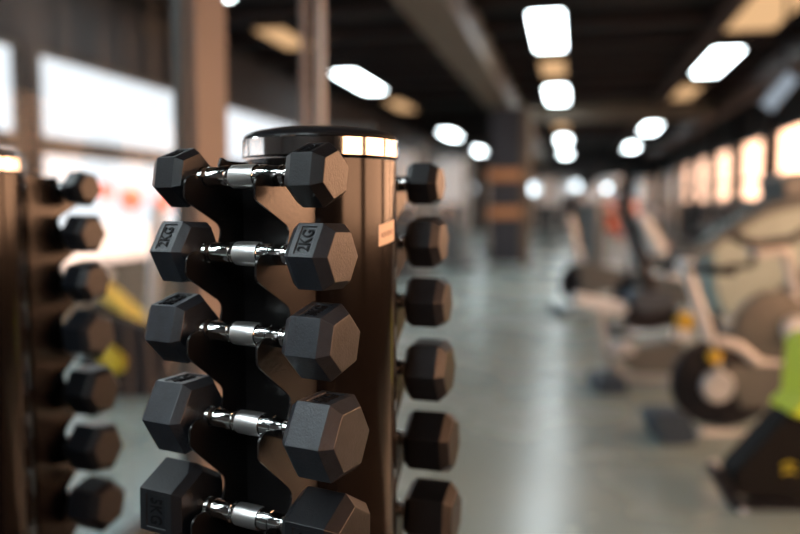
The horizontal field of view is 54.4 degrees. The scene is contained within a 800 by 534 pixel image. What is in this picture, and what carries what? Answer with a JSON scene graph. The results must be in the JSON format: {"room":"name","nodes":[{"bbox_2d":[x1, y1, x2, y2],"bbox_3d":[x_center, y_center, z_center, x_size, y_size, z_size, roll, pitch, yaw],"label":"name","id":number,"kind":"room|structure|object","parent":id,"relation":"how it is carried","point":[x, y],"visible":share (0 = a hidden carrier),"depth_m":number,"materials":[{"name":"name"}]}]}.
{"room":"gym","nodes":[
{"label":"gym","id":0,"kind":"room"},
{"bbox_2d":[0,0,466,324],"bbox_3d":[-1.374,-1.928,17.107,0.130,3.660,43.000,1,5,12],"label":"wall","id":1,"kind":"structure","parent":0,"point":[131,37],"depth_m":9.09,"materials":[{"name":"paint"}]},
{"bbox_2d":[0,36,25,176],"bbox_3d":[-3.942,-0.857,5.571,0.100,2.185,3.570,1,5,12],"label":"window","id":2,"kind":"structure","parent":1,"relation":"in","point":[13,141],"depth_m":7.20,"materials":[{"name":"grey paint"}]},
{"bbox_2d":[39,48,172,272],"bbox_3d":[-3.160,-1.134,9.085,0.100,2.185,3.210,1,5,12],"label":"window","id":3,"kind":"structure","parent":1,"relation":"in","point":[54,146],"depth_m":8.44,"materials":[{"name":"grey paint"}]},
{"bbox_2d":[227,104,300,160],"bbox_3d":[-2.326,-1.429,12.837,0.100,2.185,4.000,1,5,12],"label":"window","id":4,"kind":"structure","parent":1,"relation":"in","point":[229,106],"depth_m":12.75,"materials":[{"name":"grey paint"}]},
{"bbox_2d":[64,231,799,533],"bbox_3d":[3.083,0.024,16.269,9.600,0.100,43.600,1,5,12],"label":"floor","id":5,"kind":"structure","parent":0,"point":[540,451],"depth_m":4.32,"materials":[{"name":"concrete"}]},
{"bbox_2d":[79,205,178,397],"bbox_3d":[-1.835,0.251,5.236,0.816,1.337,0.600,0,5,0],"label":"machine","id":6,"kind":"object","parent":5,"relation":"on","point":[135,364],"visible":0.47,"depth_m":5.07,"materials":[{"name":"yellow paint"}]},
{"bbox_2d":[116,0,227,533],"bbox_3d":[-0.931,-0.763,2.680,0.100,3.600,1.331,1,5,12],"label":"pillar","id":7,"kind":"structure","parent":5,"relation":"on","point":[199,70],"depth_m":3.09,"materials":[{"name":"beige paint"}]},
{"bbox_2d":[393,0,547,164],"bbox_3d":[2.134,-3.444,16.105,0.500,0.460,43.000,1,5,12],"label":"ceiling beam","id":8,"kind":"structure","parent":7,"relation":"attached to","point":[454,29],"depth_m":9.88,"materials":[{"name":"beige paint"}]},
{"bbox_2d":[300,0,324,125],"bbox_3d":[-0.507,-0.909,4.541,0.034,3.600,0.298,1,5,17],"label":"post","id":9,"kind":"object","parent":5,"relation":"on","point":[304,71],"visible":0.2,"depth_m":4.44,"materials":[{"name":"beige paint"}]},
{"bbox_2d":[395,140,432,279],"bbox_3d":[0.026,-0.991,13.479,0.950,2.360,0.700,1,5,17],"label":"cable machine","id":10,"kind":"object","parent":5,"relation":"on","point":[405,159],"visible":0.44,"depth_m":13.31,"materials":[{"name":"grey metal"}]},
{"bbox_2d":[426,158,465,259],"bbox_3d":[1.065,-1.358,18.150,0.950,2.360,0.700,1,5,7],"label":"cable machine","id":11,"kind":"object","parent":5,"relation":"on","point":[428,160],"visible":0.24,"depth_m":18.08,"materials":[{"name":"grey metal"}]},
{"bbox_2d":[425,149,476,269],"bbox_3d":[1.039,-1.150,15.501,0.950,2.360,0.700,1,5,12],"label":"cable machine","id":12,"kind":"object","parent":5,"relation":"on","point":[453,168],"visible":0.87,"depth_m":15.39,"materials":[{"name":"grey metal"}]},
{"bbox_2d":[481,164,490,252],"bbox_3d":[2.690,-1.571,20.855,0.950,2.360,0.700,1,5,12],"label":"cable machine","id":13,"kind":"object","parent":5,"relation":"on","point":[486,249],"visible":0.2,"depth_m":20.88,"materials":[{"name":"grey metal"}]},
{"bbox_2d":[490,107,521,262],"bbox_3d":[2.174,-1.647,15.826,0.600,3.080,0.600,1,5,12],"label":"pillar","id":14,"kind":"structure","parent":5,"relation":"on","point":[506,123],"depth_m":15.53,"materials":[{"name":"grey paint"}]},
{"bbox_2d":[487,168,521,180],"bbox_3d":[2.079,-1.830,15.473,0.680,0.250,0.060,1,5,12],"label":"notice board","id":15,"kind":"object","parent":14,"relation":"attached to","point":[493,174],"visible":1,"depth_m":15.46,"materials":[{"name":"brown"}]},
{"bbox_2d":[520,107,531,267],"bbox_3d":[2.551,-1.589,15.726,0.160,3.180,0.620,1,5,12],"label":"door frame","id":16,"kind":"structure","parent":14,"relation":"attached to","point":[526,111],"depth_m":15.45,"materials":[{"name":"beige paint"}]},
{"bbox_2d":[487,206,520,218],"bbox_3d":[2.079,-1.092,15.531,0.680,0.250,0.060,1,5,12],"label":"notice board","id":17,"kind":"object","parent":16,"relation":"attached to","point":[494,212],"visible":1,"depth_m":15.52,"materials":[{"name":"brown"}]},
{"bbox_2d":[531,173,559,242],"bbox_3d":[4.965,-2.014,26.478,0.950,2.360,0.700,1,5,12],"label":"cable machine","id":18,"kind":"object","parent":5,"relation":"on","point":[546,185],"visible":1,"depth_m":26.39,"materials":[{"name":"grey metal"}]},
{"bbox_2d":[552,177,576,237],"bbox_3d":[6.417,-2.310,30.242,0.950,2.360,0.700,1,5,12],"label":"cable machine","id":19,"kind":"object","parent":5,"relation":"on","point":[565,187],"visible":0.61,"depth_m":30.14,"materials":[{"name":"grey metal"}]},
{"bbox_2d":[549,195,632,316],"bbox_3d":[2.362,-0.141,9.015,1.216,1.385,0.500,0,5,-4],"label":"exercise bike","id":20,"kind":"object","parent":5,"relation":"on","point":[580,276],"visible":0.65,"depth_m":8.95,"materials":[{"name":"black plastic"}]},
{"bbox_2d":[569,191,625,243],"bbox_3d":[6.820,-1.740,26.609,1.830,1.794,0.944,4,6,42],"label":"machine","id":21,"kind":"object","parent":5,"relation":"on","point":[607,240],"visible":0.22,"depth_m":26.96,"materials":[{"name":"grey metal"}]},
{"bbox_2d":[587,188,627,247],"bbox_3d":[6.352,-1.466,23.133,1.830,1.794,0.944,2,5,22],"label":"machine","id":22,"kind":"object","parent":5,"relation":"on","point":[599,189],"visible":0.26,"depth_m":23.17,"materials":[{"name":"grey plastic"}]},
{"bbox_2d":[572,186,647,255],"bbox_3d":[5.424,-1.210,19.872,1.830,1.794,0.944,4,6,42],"label":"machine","id":23,"kind":"object","parent":5,"relation":"on","point":[612,224],"visible":0.48,"depth_m":19.99,"materials":[{"name":"grey metal"}]},
{"bbox_2d":[582,181,668,262],"bbox_3d":[4.968,-0.976,16.907,1.830,1.794,0.944,3,5,32],"label":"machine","id":24,"kind":"object","parent":5,"relation":"on","point":[612,182],"visible":0.26,"depth_m":17.06,"materials":[{"name":"grey metal"}]},
{"bbox_2d":[584,176,682,278],"bbox_3d":[4.223,-0.748,14.010,1.830,1.794,0.944,4,6,42],"label":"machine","id":25,"kind":"object","parent":5,"relation":"on","point":[594,222],"visible":0.64,"depth_m":14.41,"materials":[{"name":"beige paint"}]},
{"bbox_2d":[573,202,694,394],"bbox_3d":[1.641,0.201,5.301,0.891,1.289,0.325,-1,5,-12],"label":"exercise bike","id":26,"kind":"object","parent":5,"relation":"on","point":[649,308],"visible":0.91,"depth_m":5.29,"materials":[{"name":"white plastic"}]},
{"bbox_2d":[634,176,650,214],"bbox_3d":[9.356,-2.299,30.103,0.700,2.360,0.950,-1,5,-17],"label":"cable machine","id":27,"kind":"object","parent":5,"relation":"on","point":[641,188],"visible":0.52,"depth_m":29.92,"materials":[{"name":"grey metal"}]},
{"bbox_2d":[657,173,669,240],"bbox_3d":[9.054,-2.047,26.902,0.700,2.360,0.950,1,5,12],"label":"cable machine","id":28,"kind":"object","parent":5,"relation":"on","point":[661,190],"visible":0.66,"depth_m":26.61,"materials":[{"name":"grey metal"}]},
{"bbox_2d":[602,192,729,337],"bbox_3d":[2.594,-0.029,7.624,1.166,1.393,0.500,0,5,6],"label":"exercise bike","id":29,"kind":"object","parent":5,"relation":"on","point":[676,287],"visible":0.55,"depth_m":7.56,"materials":[{"name":"black plastic"}]},
{"bbox_2d":[669,168,678,240],"bbox_3d":[8.318,-1.787,23.593,0.700,2.360,0.950,1,5,12],"label":"cable machine","id":30,"kind":"object","parent":5,"relation":"on","point":[674,235],"visible":0.71,"depth_m":23.33,"materials":[{"name":"grey metal"}]},
{"bbox_2d":[664,198,716,244],"bbox_3d":[7.924,-1.207,21.774,1.825,1.410,0.820,1,5,12],"label":"treadmill","id":31,"kind":"object","parent":5,"relation":"on","point":[710,204],"visible":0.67,"depth_m":21.44,"materials":[{"name":"black plastic"}]},
{"bbox_2d":[665,198,731,248],"bbox_3d":[7.491,-1.054,19.828,1.825,1.410,0.820,1,5,12],"label":"treadmill","id":32,"kind":"object","parent":5,"relation":"on","point":[724,203],"visible":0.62,"depth_m":19.53,"materials":[{"name":"black plastic"}]},
{"bbox_2d":[663,197,748,258],"bbox_3d":[7.058,-0.901,17.881,1.825,1.410,0.820,1,5,12],"label":"treadmill","id":33,"kind":"object","parent":5,"relation":"on","point":[740,204],"visible":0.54,"depth_m":17.69,"materials":[{"name":"black plastic"}]},
{"bbox_2d":[640,256,782,445],"bbox_3d":[1.871,0.470,4.177,1.131,1.030,0.465,1,5,8],"label":"bike","id":34,"kind":"object","parent":5,"relation":"on","point":[719,381],"visible":0.98,"depth_m":4.22,"materials":[{"name":"black plastic"}]},
{"bbox_2d":[674,196,762,257],"bbox_3d":[6.625,-0.748,15.934,1.825,1.410,0.820,1,5,12],"label":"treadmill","id":35,"kind":"object","parent":5,"relation":"on","point":[758,200],"visible":0.04,"depth_m":15.88,"materials":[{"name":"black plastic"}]},
{"bbox_2d":[662,171,799,336],"bbox_3d":[2.793,0.030,6.327,1.616,1.617,0.600,-1,5,-8],"label":"elliptical trainer","id":36,"kind":"object","parent":5,"relation":"on","point":[778,215],"visible":0.49,"depth_m":6.16,"materials":[{"name":"beige plastic"}]},
{"bbox_2d":[705,329,799,513],"bbox_3d":[1.613,0.678,3.213,0.682,0.840,0.254,0,5,-5],"label":"exercise machine","id":37,"kind":"object","parent":5,"relation":"on","point":[763,466],"visible":0.84,"depth_m":3.18,"materials":[{"name":"black"}]},
{"bbox_2d":[727,230,799,360],"bbox_3d":[2.513,0.302,5.050,1.054,1.117,0.426,-1,5,-9],"label":"bike","id":38,"kind":"object","parent":5,"relation":"on","point":[763,321],"visible":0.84,"depth_m":4.99,"materials":[{"name":"beige plastic"}]},
{"bbox_2d":[776,279,799,292],"bbox_3d":[5.392,-0.311,10.387,1.825,1.410,0.820,1,5,12],"label":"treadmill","id":39,"kind":"object","parent":5,"relation":"on","point":[783,287],"visible":0.02,"depth_m":10.13,"materials":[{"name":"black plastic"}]},
{"bbox_3d":[-0.097,1.315,-0.800,7.600,0.004,6.400,1,5,12],"label":"floor","id":40,"kind":"structure","parent":5,"relation":"on","visible":0},
{"bbox_2d":[0,150,78,533],"bbox_3d":[-0.805,0.455,1.480,0.480,1.352,0.480,3,5,34],"label":"dumbbell rack","id":41,"kind":"object","parent":40,"relation":"on","point":[36,471],"visible":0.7,"depth_m":1.51,"materials":[{"name":"black"}]},
{"bbox_2d":[25,171,100,205],"bbox_3d":[-0.733,-0.161,1.608,0.250,0.069,0.072,2,5,24],"label":"dumbbell","id":42,"kind":"object","parent":41,"relation":"on","point":[80,188],"visible":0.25,"depth_m":1.55,"materials":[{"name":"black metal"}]},
{"bbox_2d":[60,215,105,251],"bbox_3d":[-0.733,-0.071,1.615,0.260,0.075,0.084,2,5,24],"label":"dumbbell","id":43,"kind":"object","parent":41,"relation":"on","point":[79,233],"visible":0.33,"depth_m":1.55,"materials":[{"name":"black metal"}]},
{"bbox_2d":[61,260,109,301],"bbox_3d":[-0.733,0.025,1.623,0.274,0.082,0.086,2,5,24],"label":"dumbbell","id":44,"kind":"object","parent":41,"relation":"on","point":[84,280],"visible":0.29,"depth_m":1.55,"materials":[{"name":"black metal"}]},
{"bbox_2d":[62,309,113,357],"bbox_3d":[-0.733,0.133,1.631,0.282,0.100,0.096,2,5,24],"label":"dumbbell","id":45,"kind":"object","parent":41,"relation":"on","point":[88,333],"visible":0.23,"depth_m":1.56,"materials":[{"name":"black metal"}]},
{"bbox_2d":[62,364,119,415],"bbox_3d":[-0.733,0.248,1.641,0.298,0.094,0.104,2,5,24],"label":"dumbbell","id":46,"kind":"object","parent":41,"relation":"on","point":[89,390],"visible":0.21,"depth_m":1.56,"materials":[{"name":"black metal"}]},
{"bbox_2d":[64,421,122,472],"bbox_3d":[-0.733,0.366,1.650,0.306,0.098,0.105,2,5,24],"label":"dumbbell","id":47,"kind":"object","parent":41,"relation":"on","point":[94,446],"visible":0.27,"depth_m":1.57,"materials":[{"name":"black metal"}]},
{"bbox_2d":[66,475,124,531],"bbox_3d":[-0.733,0.486,1.659,0.310,0.104,0.104,2,5,24],"label":"dumbbell","id":48,"kind":"object","parent":41,"relation":"on","point":[95,503],"visible":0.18,"depth_m":1.58,"materials":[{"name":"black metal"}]},
{"bbox_2d":[183,125,406,533],"bbox_3d":[-0.108,0.484,1.116,0.480,1.352,0.480,2,5,28],"label":"dumbbell rack","id":49,"kind":"object","parent":40,"relation":"on","point":[256,470],"visible":0.62,"depth_m":0.99,"materials":[{"name":"black"}]},
{"bbox_2d":[152,142,347,207],"bbox_3d":[-0.180,-0.106,0.913,0.250,0.072,0.069,2,5,28],"label":"dumbbell","id":50,"kind":"object","parent":49,"relation":"on","point":[315,175],"visible":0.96,"depth_m":0.88,"materials":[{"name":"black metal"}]},
{"bbox_2d":[145,292,359,381],"bbox_3d":[-0.181,0.080,0.928,0.274,0.085,0.085,2,5,28],"label":"dumbbell","id":51,"kind":"object","parent":49,"relation":"on","point":[320,340],"visible":0.91,"depth_m":0.89,"materials":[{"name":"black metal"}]},
{"bbox_2d":[149,221,357,290],"bbox_3d":[-0.177,-0.016,0.919,0.260,0.075,0.084,2,5,28],"label":"dumbbell","id":52,"kind":"object","parent":49,"relation":"on","point":[317,256],"visible":0.95,"depth_m":0.88,"materials":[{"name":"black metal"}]},
{"bbox_2d":[140,457,369,533],"bbox_3d":[-0.182,0.303,0.946,0.298,0.106,0.094,2,4,28],"label":"dumbbell","id":53,"kind":"object","parent":49,"relation":"on","point":[177,490],"visible":0.98,"depth_m":0.95,"materials":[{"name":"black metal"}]},
{"bbox_2d":[142,372,368,482],"bbox_3d":[-0.178,0.188,0.935,0.282,0.091,0.103,2,6,28],"label":"dumbbell","id":54,"kind":"object","parent":49,"relation":"on","point":[324,435],"visible":0.96,"depth_m":0.89,"materials":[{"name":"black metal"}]},
{"bbox_2d":[396,163,444,203],"bbox_3d":[-0.055,-0.133,1.251,0.250,0.064,0.074,1,5,18],"label":"dumbbell","id":55,"kind":"object","parent":49,"relation":"on","point":[423,183],"visible":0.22,"depth_m":1.20,"materials":[{"name":"rubber"}]},
{"bbox_2d":[396,216,448,267],"bbox_3d":[-0.055,-0.043,1.258,0.260,0.080,0.083,1,5,18],"label":"dumbbell","id":56,"kind":"object","parent":49,"relation":"on","point":[424,241],"visible":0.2,"depth_m":1.20,"materials":[{"name":"rubber"}]},
{"bbox_2d":[396,278,452,327],"bbox_3d":[-0.055,0.053,1.266,0.274,0.080,0.087,1,5,18],"label":"dumbbell","id":57,"kind":"object","parent":49,"relation":"on","point":[426,302],"visible":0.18,"depth_m":1.20,"materials":[{"name":"rubber"}]},
{"bbox_2d":[396,338,455,401],"bbox_3d":[-0.055,0.161,1.274,0.282,0.091,0.101,1,5,18],"label":"dumbbell","id":58,"kind":"object","parent":49,"relation":"on","point":[427,369],"visible":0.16,"depth_m":1.21,"materials":[{"name":"rubber"}]},
{"bbox_2d":[396,410,459,471],"bbox_3d":[-0.055,0.277,1.283,0.298,0.102,0.100,1,5,18],"label":"dumbbell","id":59,"kind":"object","parent":49,"relation":"on","point":[430,440],"visible":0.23,"depth_m":1.21,"materials":[{"name":"rubber"}]},
{"bbox_2d":[396,477,461,533],"bbox_3d":[-0.055,0.394,1.292,0.306,0.104,0.099,1,5,18],"label":"dumbbell","id":60,"kind":"object","parent":49,"relation":"on","point":[429,506],"visible":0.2,"depth_m":1.22,"materials":[{"name":"rubber"}]},
{"bbox_2d":[142,0,799,155],"bbox_3d":[3.083,-3.725,15.974,9.600,0.100,43.600,1,5,12],"label":"ceiling","id":61,"kind":"structure","parent":0,"point":[552,147],"depth_m":11.96,"materials":[{"name":"paint"}]},
{"bbox_2d":[252,22,314,48],"bbox_3d":[-1.578,-3.195,10.682,0.430,0.136,1.240,1,5,12],"label":"ceiling lamp","id":62,"kind":"object","parent":61,"relation":"attached to","point":[281,33],"visible":0.96,"depth_m":10.38,"materials":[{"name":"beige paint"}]},
{"bbox_2d":[331,68,385,91],"bbox_3d":[-0.734,-3.494,14.478,0.430,0.136,2.240,1,5,12],"label":"ceiling lamp","id":63,"kind":"object","parent":61,"relation":"attached to","point":[364,82],"visible":1,"depth_m":14.13,"materials":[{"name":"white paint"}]},
{"bbox_2d":[382,97,417,110],"bbox_3d":[0.023,-3.762,17.884,0.430,0.136,1.840,1,5,12],"label":"ceiling lamp","id":64,"kind":"object","parent":61,"relation":"attached to","point":[399,103],"visible":0.89,"depth_m":17.56,"materials":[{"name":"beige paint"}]},
{"bbox_2d":[439,131,461,137],"bbox_3d":[1.625,-4.329,25.087,0.430,0.136,2.240,1,5,12],"label":"ceiling lamp","id":65,"kind":"object","parent":61,"relation":"attached to","point":[451,134],"visible":0.68,"depth_m":24.95,"materials":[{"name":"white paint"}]},
{"bbox_2d":[472,131,475,191],"bbox_3d":[2.221,-3.306,23.932,0.240,1.984,0.240,1,5,12],"label":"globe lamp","id":66,"kind":"object","parent":61,"relation":"hanging from","point":[473,185],"visible":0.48,"depth_m":23.91,"materials":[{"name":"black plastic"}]},
{"bbox_2d":[470,147,485,152],"bbox_3d":[3.270,-4.911,32.484,0.430,0.136,2.240,1,5,12],"label":"ceiling lamp","id":67,"kind":"object","parent":61,"relation":"attached to","point":[477,149],"visible":0.96,"depth_m":32.18,"materials":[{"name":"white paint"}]},
{"bbox_2d":[527,5,565,49],"bbox_3d":[1.964,-3.166,10.308,0.430,0.136,2.240,1,5,12],"label":"ceiling lamp","id":68,"kind":"object","parent":61,"relation":"attached to","point":[547,23],"visible":0.98,"depth_m":9.92,"materials":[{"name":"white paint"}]},
{"bbox_2d":[538,55,566,76],"bbox_3d":[2.571,-3.380,13.033,0.430,0.136,1.540,1,5,12],"label":"ceiling lamp","id":69,"kind":"object","parent":61,"relation":"attached to","point":[551,66],"visible":1,"depth_m":12.68,"materials":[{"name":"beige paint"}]},
{"bbox_2d":[540,60,565,76],"bbox_3d":[2.571,-3.318,13.038,0.390,0.012,1.500,1,5,12],"label":"diffuser","id":70,"kind":"object","parent":69,"relation":"attached to","point":[549,68],"depth_m":12.96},
{"bbox_2d":[545,83,567,102],"bbox_3d":[3.263,-3.625,16.147,0.430,0.136,2.240,1,5,12],"label":"ceiling lamp","id":71,"kind":"object","parent":61,"relation":"attached to","point":[556,92],"visible":0.99,"depth_m":15.70,"materials":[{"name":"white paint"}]},
{"bbox_2d":[554,124,568,129],"bbox_3d":[4.713,-4.138,22.668,0.430,0.136,1.540,1,5,12],"label":"ceiling lamp","id":72,"kind":"object","parent":61,"relation":"attached to","point":[556,126],"visible":0.62,"depth_m":22.49,"materials":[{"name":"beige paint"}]},
{"bbox_2d":[557,137,569,142],"bbox_3d":[5.752,-4.506,27.340,0.430,0.136,2.240,1,5,12],"label":"ceiling lamp","id":73,"kind":"object","parent":61,"relation":"attached to","point":[559,139],"visible":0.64,"depth_m":26.97,"materials":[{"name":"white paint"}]},
{"bbox_2d":[572,147,578,189],"bbox_3d":[7.198,-4.039,31.944,0.360,1.779,0.360,1,5,12],"label":"globe lamp","id":74,"kind":"object","parent":61,"relation":"hanging from","point":[577,183],"visible":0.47,"depth_m":31.89,"materials":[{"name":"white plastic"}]},
{"bbox_2d":[603,146,609,190],"bbox_3d":[7.604,-3.726,28.941,0.440,1.932,0.440,1,5,12],"label":"globe lamp","id":75,"kind":"object","parent":61,"relation":"hanging from","point":[607,188],"visible":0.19,"depth_m":28.89,"materials":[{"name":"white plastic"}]},
{"bbox_2d":[521,101,714,122],"bbox_3d":[4.883,-3.505,17.646,4.200,0.360,0.400,1,5,12],"label":"trim","id":76,"kind":"structure","parent":61,"relation":"attached to","point":[683,110],"depth_m":17.45,"materials":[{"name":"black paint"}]},
{"bbox_2d":[624,143,639,148],"bbox_3d":[9.074,-4.754,30.486,0.430,0.136,2.240,1,5,12],"label":"ceiling lamp","id":77,"kind":"object","parent":61,"relation":"attached to","point":[629,145],"visible":1,"depth_m":30.00,"materials":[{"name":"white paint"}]},
{"bbox_2d":[640,122,661,131],"bbox_3d":[7.429,-4.171,23.089,0.430,0.136,2.240,1,5,12],"label":"ceiling lamp","id":78,"kind":"object","parent":61,"relation":"attached to","point":[648,127],"visible":0.74,"depth_m":22.73,"materials":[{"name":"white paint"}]},
{"bbox_2d":[669,85,704,98],"bbox_3d":[5.806,-3.597,15.790,0.430,0.136,1.840,1,5,12],"label":"ceiling lamp","id":79,"kind":"object","parent":61,"relation":"attached to","point":[681,92],"visible":0.62,"depth_m":15.70,"materials":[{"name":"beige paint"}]},
{"bbox_2d":[691,43,744,74],"bbox_3d":[5.070,-3.337,12.480,0.430,0.136,2.240,1,5,12],"label":"ceiling lamp","id":80,"kind":"object","parent":61,"relation":"attached to","point":[719,56],"visible":0.98,"depth_m":12.07,"materials":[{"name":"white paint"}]},
{"bbox_2d":[722,0,799,31],"bbox_3d":[4.334,-3.076,9.171,0.640,0.136,2.040,1,5,12],"label":"ceiling lamp","id":81,"kind":"object","parent":61,"relation":"attached to","point":[754,14],"visible":0.96,"depth_m":9.35,"materials":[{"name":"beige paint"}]},
{"bbox_2d":[758,0,799,113],"bbox_3d":[4.143,-2.381,8.475,0.417,1.403,0.095,1,5,10],"label":"screen","id":82,"kind":"object","parent":61,"relation":"hanging from","point":[788,80],"visible":1,"depth_m":8.47,"materials":[{"name":"black plastic"}]},
{"bbox_2d":[472,154,662,231],"bbox_3d":[7.758,-3.505,37.145,9.600,3.660,0.200,1,5,12],"label":"wall","id":83,"kind":"structure","parent":0,"point":[628,166],"depth_m":36.79,"materials":[{"name":"paint"}]},
{"bbox_2d":[664,211,727,240],"bbox_3d":[7.540,-0.457,15.240,0.130,1.020,43.000,1,5,12],"label":"wall","id":84,"kind":"structure","parent":0,"point":[684,221],"depth_m":28.47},
{"bbox_2d":[662,74,799,240],"bbox_3d":[7.484,-1.774,15.149,0.255,3.660,43.000,1,5,12],"label":"wall","id":85,"kind":"structure","parent":0,"point":[751,122],"depth_m":19.78,"materials":[{"name":"paint"}]},
{"bbox_2d":[225,0,621,21],"bbox_3d":[1.492,-3.052,8.829,8.800,0.120,0.180,1,5,12],"label":"trim","id":86,"kind":"structure","parent":85,"relation":"attached to","point":[364,7],"depth_m":9.24,"materials":[{"name":"black paint"}]},
{"bbox_2d":[226,7,799,45],"bbox_3d":[1.784,-3.155,10.143,8.800,0.120,0.180,1,5,12],"label":"ceiling beam","id":87,"kind":"structure","parent":85,"relation":"attached to","point":[698,16],"depth_m":10.14,"materials":[{"name":"black paint"}]},
{"bbox_2d":[259,29,799,62],"bbox_3d":[2.077,-3.259,11.457,8.800,0.120,0.180,1,5,12],"label":"ceiling beam","id":88,"kind":"structure","parent":85,"relation":"attached to","point":[793,34],"depth_m":11.29,"materials":[{"name":"black paint"}]},
{"bbox_2d":[289,48,782,75],"bbox_3d":[2.369,-3.362,12.771,8.800,0.120,0.180,1,5,12],"label":"trim","id":89,"kind":"structure","parent":85,"relation":"attached to","point":[767,52],"depth_m":12.65,"materials":[{"name":"black paint"}]},
{"bbox_2d":[314,63,763,86],"bbox_3d":[2.661,-3.466,14.085,8.800,0.120,0.180,1,5,12],"label":"trim","id":90,"kind":"structure","parent":85,"relation":"attached to","point":[736,68],"depth_m":13.95,"materials":[{"name":"black paint"}]},
{"bbox_2d":[335,76,745,96],"bbox_3d":[2.953,-3.569,15.399,8.800,0.120,0.180,1,5,12],"label":"trim","id":91,"kind":"structure","parent":85,"relation":"attached to","point":[712,80],"depth_m":15.24,"materials":[{"name":"black paint"}]},
{"bbox_2d":[353,87,731,104],"bbox_3d":[3.245,-3.673,16.713,8.800,0.120,0.180,1,5,12],"label":"trim","id":92,"kind":"structure","parent":85,"relation":"attached to","point":[719,90],"depth_m":16.66,"materials":[{"name":"black paint"}]},
{"bbox_2d":[403,118,722,127],"bbox_3d":[4.414,-4.086,21.968,8.800,0.120,0.180,1,5,12],"label":"trim","id":93,"kind":"structure","parent":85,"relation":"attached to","point":[484,123],"depth_m":22.37,"materials":[{"name":"black paint"}]},
{"bbox_2d":[381,106,744,117],"bbox_3d":[3.830,-3.879,19.341,8.800,0.120,0.180,1,5,12],"label":"trim","id":94,"kind":"structure","parent":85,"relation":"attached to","point":[463,112],"depth_m":19.90,"materials":[{"name":"black paint"}]},
{"bbox_2d":[413,122,713,131],"bbox_3d":[4.706,-4.190,23.282,8.800,0.120,0.180,1,5,12],"label":"trim","id":95,"kind":"structure","parent":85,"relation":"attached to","point":[664,124],"depth_m":23.22,"materials":[{"name":"black paint"}]},
{"bbox_2d":[421,127,705,135],"bbox_3d":[4.999,-4.293,24.596,8.800,0.120,0.180,1,5,12],"label":"trim","id":96,"kind":"structure","parent":85,"relation":"attached to","point":[597,130],"depth_m":24.43,"materials":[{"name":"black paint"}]},
{"bbox_2d":[428,131,698,138],"bbox_3d":[5.291,-4.396,25.910,8.800,0.120,0.180,1,5,12],"label":"trim","id":97,"kind":"structure","parent":85,"relation":"attached to","point":[654,132],"depth_m":25.73,"materials":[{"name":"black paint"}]},
{"bbox_2d":[435,135,691,142],"bbox_3d":[5.583,-4.500,27.224,8.800,0.120,0.180,1,5,12],"label":"trim","id":98,"kind":"structure","parent":85,"relation":"attached to","point":[641,136],"depth_m":26.98,"materials":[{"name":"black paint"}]},
{"bbox_2d":[682,163,689,200],"bbox_3d":[10.402,-2.856,28.003,0.100,1.760,2.950,1,5,12],"label":"window","id":99,"kind":"structure","parent":85,"relation":"in","point":[687,164],"depth_m":29.36,"materials":[{"name":"grey paint"}]},
{"bbox_2d":[696,156,706,200],"bbox_3d":[9.656,-2.592,24.645,0.100,1.760,2.950,1,5,12],"label":"window","id":100,"kind":"structure","parent":85,"relation":"in","point":[704,158],"depth_m":25.99,"materials":[{"name":"grey paint"}]},
{"bbox_2d":[714,148,729,198],"bbox_3d":[8.909,-2.327,21.287,0.100,1.760,2.950,1,5,12],"label":"window","id":101,"kind":"structure","parent":85,"relation":"in","point":[716,185],"depth_m":22.63,"materials":[{"name":"grey paint"}]},
{"bbox_2d":[738,136,761,196],"bbox_3d":[8.162,-2.063,17.929,0.100,1.760,2.950,1,5,12],"label":"window","id":102,"kind":"structure","parent":85,"relation":"in","point":[741,181],"depth_m":19.26,"materials":[{"name":"grey paint"}]},
{"bbox_2d":[774,122,799,174],"bbox_3d":[7.415,-1.799,14.572,0.100,1.760,2.950,1,5,12],"label":"window","id":103,"kind":"structure","parent":85,"relation":"in","point":[777,133],"depth_m":15.91,"materials":[{"name":"grey paint"}]},
{"bbox_3d":[-1.592,-0.196,-4.901,9.600,3.660,0.200,1,5,12],"label":"wall","id":104,"kind":"structure","parent":0,"visible":0},
{"bbox_2d":[393,113,731,122],"bbox_3d":[4.122,-3.983,20.654,8.800,0.120,0.180,1,5,12],"label":"trim","id":105,"kind":"structure","parent":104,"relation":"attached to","point":[468,118],"depth_m":21.21,"materials":[{"name":"black paint"}]},
{"bbox_2d":[610,0,746,158],"bbox_3d":[5.209,-3.470,15.418,0.140,0.140,43.000,1,5,12],"label":"trim","id":106,"kind":"structure","parent":104,"relation":"attached to","point":[727,9],"depth_m":11.17,"materials":[{"name":"black paint"}]},
{"bbox_2d":[640,37,799,162],"bbox_3d":[6.625,-3.346,15.114,0.340,0.300,43.000,1,5,12],"label":"trim","id":107,"kind":"structure","parent":104,"relation":"attached to","point":[759,82],"depth_m":14.69,"materials":[{"name":"black paint"}]},
{"label":"outside","id":108,"kind":"structure","parent":0,"visible":0},
{"bbox_2d":[61,227,150,266],"bbox_3d":[-11.691,-0.103,18.003,20.000,0.080,60.000,1,5,12],"label":"ground","id":109,"kind":"structure","parent":108,"point":[119,238],"depth_m":23.75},
{"bbox_2d":[99,183,113,260],"bbox_3d":[-6.039,-0.858,16.038,0.320,1.733,0.099,-2,5,-20],"label":"round sign","id":110,"kind":"object","parent":109,"relation":"on","point":[107,190],"visible":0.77,"depth_m":15.99,"materials":[{"name":"red paint"}]},
{"bbox_2d":[119,188,142,258],"bbox_3d":[-5.698,-0.857,16.528,0.480,1.654,0.099,-2,5,-20],"label":"round sign","id":111,"kind":"object","parent":109,"relation":"on","point":[131,199],"visible":0.97,"depth_m":16.46,"materials":[{"name":"red paint"}]},
{"bbox_2d":[154,194,171,220],"bbox_3d":[-5.172,-0.835,17.026,0.400,1.532,0.099,-2,5,-20],"label":"round sign","id":112,"kind":"object","parent":109,"relation":"on","point":[159,200],"visible":0.37,"depth_m":16.93,"materials":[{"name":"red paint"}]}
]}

